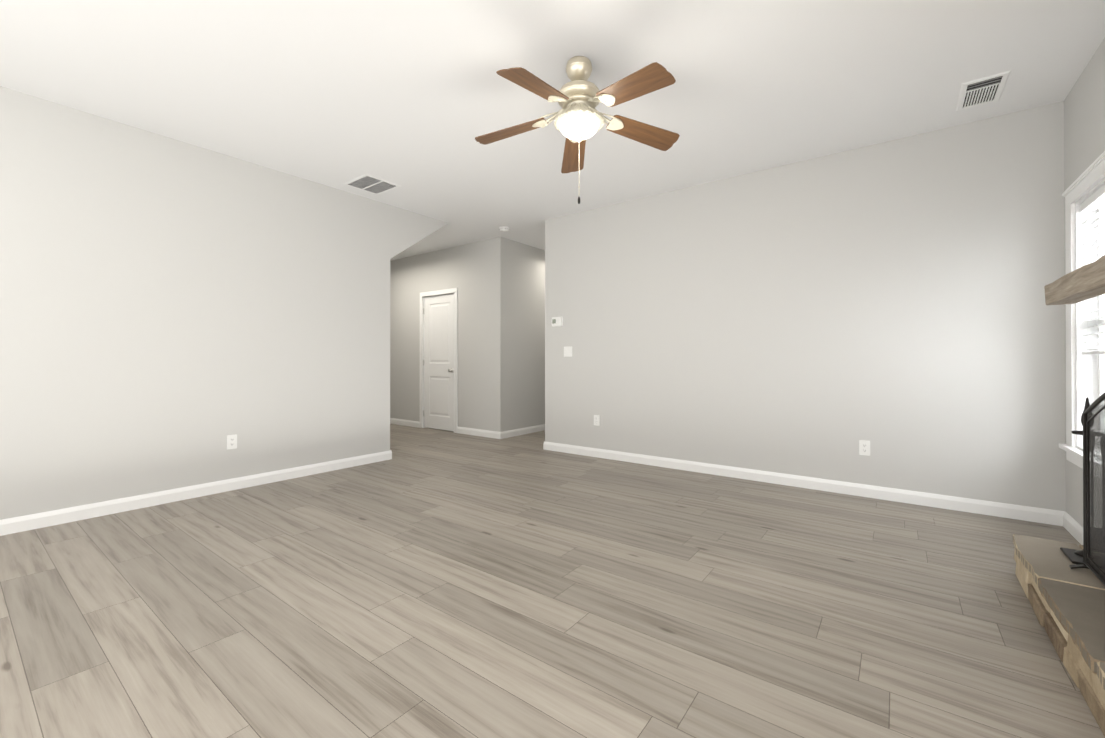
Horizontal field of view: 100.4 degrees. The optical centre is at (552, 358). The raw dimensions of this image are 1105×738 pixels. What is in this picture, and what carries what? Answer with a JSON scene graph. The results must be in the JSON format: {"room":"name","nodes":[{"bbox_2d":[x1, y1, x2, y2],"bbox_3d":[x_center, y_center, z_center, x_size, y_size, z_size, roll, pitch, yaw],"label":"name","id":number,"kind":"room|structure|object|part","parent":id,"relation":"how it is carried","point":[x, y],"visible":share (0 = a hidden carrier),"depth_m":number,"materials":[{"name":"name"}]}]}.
{"room":"living room","nodes":[
{"label":"living room","id":0,"kind":"room"},
{"bbox_2d":[0,86,447,519],"bbox_3d":[-2.921,-0.288,3.526,0.120,2.750,5.342,0,0,37],"label":"wall","id":1,"kind":"structure","parent":0,"point":[174,313],"depth_m":3.48,"materials":[{"name":"grey paint"}]},
{"bbox_2d":[0,450,391,535],"bbox_3d":[-3.096,1.038,3.175,0.015,0.095,4.520,0,0,37],"label":"baseboard","id":2,"kind":"structure","parent":1,"relation":"attached to","point":[66,515],"depth_m":3.46,"materials":[{"name":"white wood"}]},
{"bbox_2d":[227,434,236,449],"bbox_3d":[-2.640,0.690,3.792,0.011,0.116,0.072,0,0,37],"label":"electrical outlet","id":3,"kind":"object","parent":1,"relation":"attached to","point":[231,441],"visible":1,"depth_m":3.79,"materials":[{"name":"white plastic"}]},
{"bbox_2d":[390,237,509,431],"bbox_3d":[-2.123,-0.273,7.393,3.631,2.750,0.120,0,0,37],"label":"wall","id":4,"kind":"structure","parent":0,"point":[498,283],"depth_m":6.65,"materials":[{"name":"grey paint"}]},
{"bbox_2d":[390,418,419,427],"bbox_3d":[-2.857,1.056,7.853,1.898,0.095,0.014,0,0,37],"label":"baseboard","id":5,"kind":"structure","parent":4,"relation":"attached to","point":[392,420],"depth_m":7.51,"materials":[{"name":"white wood"}]},
{"bbox_2d":[423,294,453,430],"bbox_3d":[-1.746,0.064,7.035,0.735,2.050,0.104,0,0,37],"label":"door","id":6,"kind":"structure","parent":4,"relation":"in","point":[438,360],"depth_m":7.05,"materials":[{"name":"white wood"}]},
{"bbox_3d":[-1.769,0.066,7.031,0.700,1.704,0.070,0,0,37],"label":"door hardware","id":7,"kind":"part","parent":6,"relation":"part of","materials":[{"name":"white wood"}]},
{"bbox_2d":[420,288,457,432],"bbox_3d":[-1.713,0.033,7.072,0.872,2.134,0.140,0,0,37],"label":"door frame","id":8,"kind":"structure","parent":4,"relation":"attached to","point":[454,291],"depth_m":6.94,"materials":[{"name":"white wood"}]},
{"bbox_2d":[457,426,495,437],"bbox_3d":[-1.054,1.051,6.502,0.856,0.095,0.014,0,0,37],"label":"baseboard","id":9,"kind":"structure","parent":4,"relation":"attached to","point":[462,430],"depth_m":6.51,"materials":[{"name":"white wood"}]},
{"bbox_2d":[510,240,544,429],"bbox_3d":[0.005,-0.273,7.307,0.120,2.750,2.296,0,0,37],"label":"wall","id":10,"kind":"structure","parent":0,"point":[527,263],"depth_m":6.71,"materials":[{"name":"grey paint"}]},
{"bbox_2d":[496,424,544,438],"bbox_3d":[0.020,1.054,7.208,0.015,0.095,2.430,0,0,37],"label":"baseboard","id":11,"kind":"structure","parent":10,"relation":"attached to","point":[521,431],"depth_m":6.55,"materials":[{"name":"white wood"}]},
{"bbox_2d":[0,424,1104,737],"bbox_3d":[-1.176,1.120,4.248,9.513,0.060,9.200,0,0,37],"label":"floor","id":12,"kind":"structure","parent":0,"point":[426,582],"depth_m":1.96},
{"bbox_2d":[1013,534,1104,736],"bbox_3d":[1.791,0.977,1.298,0.423,0.204,2.252,0,0,37],"label":"hearth","id":13,"kind":"object","parent":12,"relation":"on","point":[1067,602],"visible":0.98,"depth_m":1.69,"materials":[{"name":"stone"}]},
{"bbox_2d":[1060,397,1104,568],"bbox_3d":[2.334,0.522,1.983,0.170,0.705,0.187,0,0,37],"label":"fireplace tools","id":14,"kind":"object","parent":13,"relation":"on","point":[1074,556],"visible":0.25,"depth_m":2.00,"materials":[{"name":"black metal"}]},
{"bbox_2d":[1069,392,1104,584],"bbox_3d":[1.855,0.469,1.438,0.095,0.808,1.158,0,0,37],"label":"fire screen","id":15,"kind":"object","parent":13,"relation":"on","point":[1088,488],"visible":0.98,"depth_m":1.82,"materials":[{"name":"black metal"}]},
{"bbox_2d":[0,0,1104,260],"bbox_3d":[-1.176,-1.710,4.259,9.513,0.100,9.200,0,0,37],"label":"ceiling","id":16,"kind":"structure","parent":0,"point":[414,98],"depth_m":2.74,"materials":[{"name":"white paint"}]},
{"bbox_2d":[343,174,400,194],"bbox_3d":[-1.727,-1.656,4.410,0.400,0.006,0.370,0,0,37],"label":"ceiling vent","id":17,"kind":"object","parent":16,"relation":"in","point":[371,184],"visible":0.98,"depth_m":4.39,"materials":[{"name":"white metal"}]},
{"bbox_2d":[499,226,509,231],"bbox_3d":[-0.612,-1.630,5.848,0.136,0.047,0.136,0,0,37],"label":"smoke detector","id":18,"kind":"object","parent":16,"relation":"attached to","point":[503,229],"visible":1,"depth_m":5.81,"materials":[{"name":"white plastic"}]},
{"bbox_2d":[475,56,679,203],"bbox_3d":[0.129,-1.268,2.568,1.214,0.795,1.176,0,0,37],"label":"ceiling fan","id":19,"kind":"object","parent":16,"relation":"hanging from","point":[579,118],"visible":1,"depth_m":2.54,"materials":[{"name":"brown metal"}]},
{"bbox_3d":[-0.242,-1.337,2.720,0.437,0.006,0.158,-8,9,17],"label":"blade","id":20,"kind":"part","parent":19,"relation":"part of","materials":[{"name":"brown wood"}]},
{"bbox_3d":[-0.084,-1.339,2.265,0.158,0.006,0.437,14,16,32],"label":"blade","id":21,"kind":"part","parent":19,"relation":"part of","materials":[{"name":"brown wood"}]},
{"label":"blade","id":22,"kind":"part","parent":19,"relation":"part of","materials":[{"name":"brown wood"}]},
{"bbox_3d":[0.150,-1.541,2.603,0.252,0.249,0.252,0,0,37],"label":"motor","id":23,"kind":"part","parent":19,"relation":"part of","materials":[{"name":"silver metal"}]},
{"bbox_3d":[0.150,-1.288,2.602,0.224,0.082,0.224,0,0,37],"label":"globe","id":24,"kind":"part","parent":19,"relation":"part of","materials":[{"name":"white glass"}]},
{"bbox_3d":[0.150,-1.060,2.601,0.048,0.378,0.048,0,0,37],"label":"chain","id":25,"kind":"part","parent":19,"relation":"part of","materials":[{"name":"silver metal"}]},
{"label":"blade","id":26,"kind":"part","parent":19,"relation":"part of","materials":[{"name":"brown wood"}]},
{"bbox_3d":[0.537,-1.337,2.737,0.437,0.006,0.158,9,-15,-19],"label":"blade","id":27,"kind":"part","parent":19,"relation":"part of","materials":[{"name":"brown wood"}]},
{"bbox_2d":[955,70,1010,110],"bbox_3d":[2.682,-1.661,2.881,0.215,0.008,0.385,0,0,37],"label":"ceiling vent","id":28,"kind":"object","parent":16,"relation":"in","point":[982,91],"visible":0.98,"depth_m":2.86,"materials":[{"name":"white metal"}]},
{"bbox_2d":[545,101,1065,510],"bbox_3d":[1.707,-0.285,4.253,4.399,2.750,0.120,0,0,37],"label":"wall","id":29,"kind":"structure","parent":0,"point":[820,317],"depth_m":3.71,"materials":[{"name":"grey paint"}]},
{"bbox_2d":[552,317,562,326],"bbox_3d":[0.052,-0.428,5.400,0.150,0.112,0.027,0,0,37],"label":"thermostat","id":30,"kind":"object","parent":29,"relation":"attached to","point":[557,321],"visible":0.98,"depth_m":5.38,"materials":[{"name":"white plastic"}]},
{"bbox_2d":[564,346,571,356],"bbox_3d":[0.178,-0.076,5.316,0.116,0.116,0.010,0,0,37],"label":"light switch","id":31,"kind":"object","parent":29,"relation":"attached to","point":[568,351],"visible":1,"depth_m":5.31,"materials":[{"name":"white plastic"}]},
{"bbox_2d":[594,415,599,425],"bbox_3d":[0.488,0.686,5.084,0.072,0.116,0.011,0,0,37],"label":"electrical outlet","id":32,"kind":"object","parent":29,"relation":"attached to","point":[596,420],"visible":1,"depth_m":5.08,"materials":[{"name":"white plastic"}]},
{"bbox_2d":[543,442,1059,525],"bbox_3d":[1.601,1.042,4.243,4.263,0.095,0.014,0,0,37],"label":"baseboard","id":33,"kind":"structure","parent":29,"relation":"attached to","point":[1026,513],"depth_m":3.70,"materials":[{"name":"white wood"}]},
{"bbox_2d":[859,440,869,455],"bbox_3d":[2.450,0.704,3.614,0.072,0.116,0.011,0,0,37],"label":"electrical outlet","id":34,"kind":"object","parent":29,"relation":"attached to","point":[864,447],"visible":1,"depth_m":3.61,"materials":[{"name":"white plastic"}]},
{"bbox_2d":[1064,38,1104,527],"bbox_3d":[1.582,-0.300,0.543,0.150,2.750,5.968,0,0,37],"label":"wall","id":35,"kind":"structure","parent":0,"point":[1084,125],"depth_m":2.71,"materials":[{"name":"grey paint"}]},
{"bbox_2d":[1060,511,1082,544],"bbox_3d":[2.960,1.035,2.515,0.015,0.095,1.095,0,0,37],"label":"baseboard","id":36,"kind":"structure","parent":35,"relation":"attached to","point":[1069,524],"depth_m":2.82,"materials":[{"name":"white wood"}]},
{"bbox_2d":[1059,151,1104,479],"bbox_3d":[2.945,-0.204,2.402,0.198,1.677,1.170,0,0,37],"label":"window","id":37,"kind":"structure","parent":35,"relation":"in","point":[1081,378],"depth_m":2.77,"materials":[{"name":"white"}]},
{"bbox_2d":[1080,184,1104,354],"bbox_3d":[2.940,-0.473,2.407,0.060,0.902,0.860,0,0,37],"label":"window blinds","id":38,"kind":"object","parent":37,"relation":"attached to","point":[1094,201],"visible":0.81,"depth_m":2.63,"materials":[{"name":"white plastic"}]},
{"bbox_3d":[2.984,-0.202,2.373,0.050,1.450,0.868,0,0,37],"label":"window sash","id":39,"kind":"part","parent":37,"relation":"part of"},
{"bbox_3d":[1.868,-0.296,1.198,0.180,2.747,1.561,0,0,37],"label":"stone wall","id":40,"kind":"structure","parent":0,"visible":0},
{"bbox_2d":[1044,255,1104,304],"bbox_3d":[1.792,-0.325,1.305,0.106,0.108,2.540,0,0,37],"label":"mantel shelf","id":41,"kind":"object","parent":40,"relation":"attached to","point":[1082,283],"visible":1,"depth_m":1.95,"materials":[{"name":"brown wood"}]}
]}

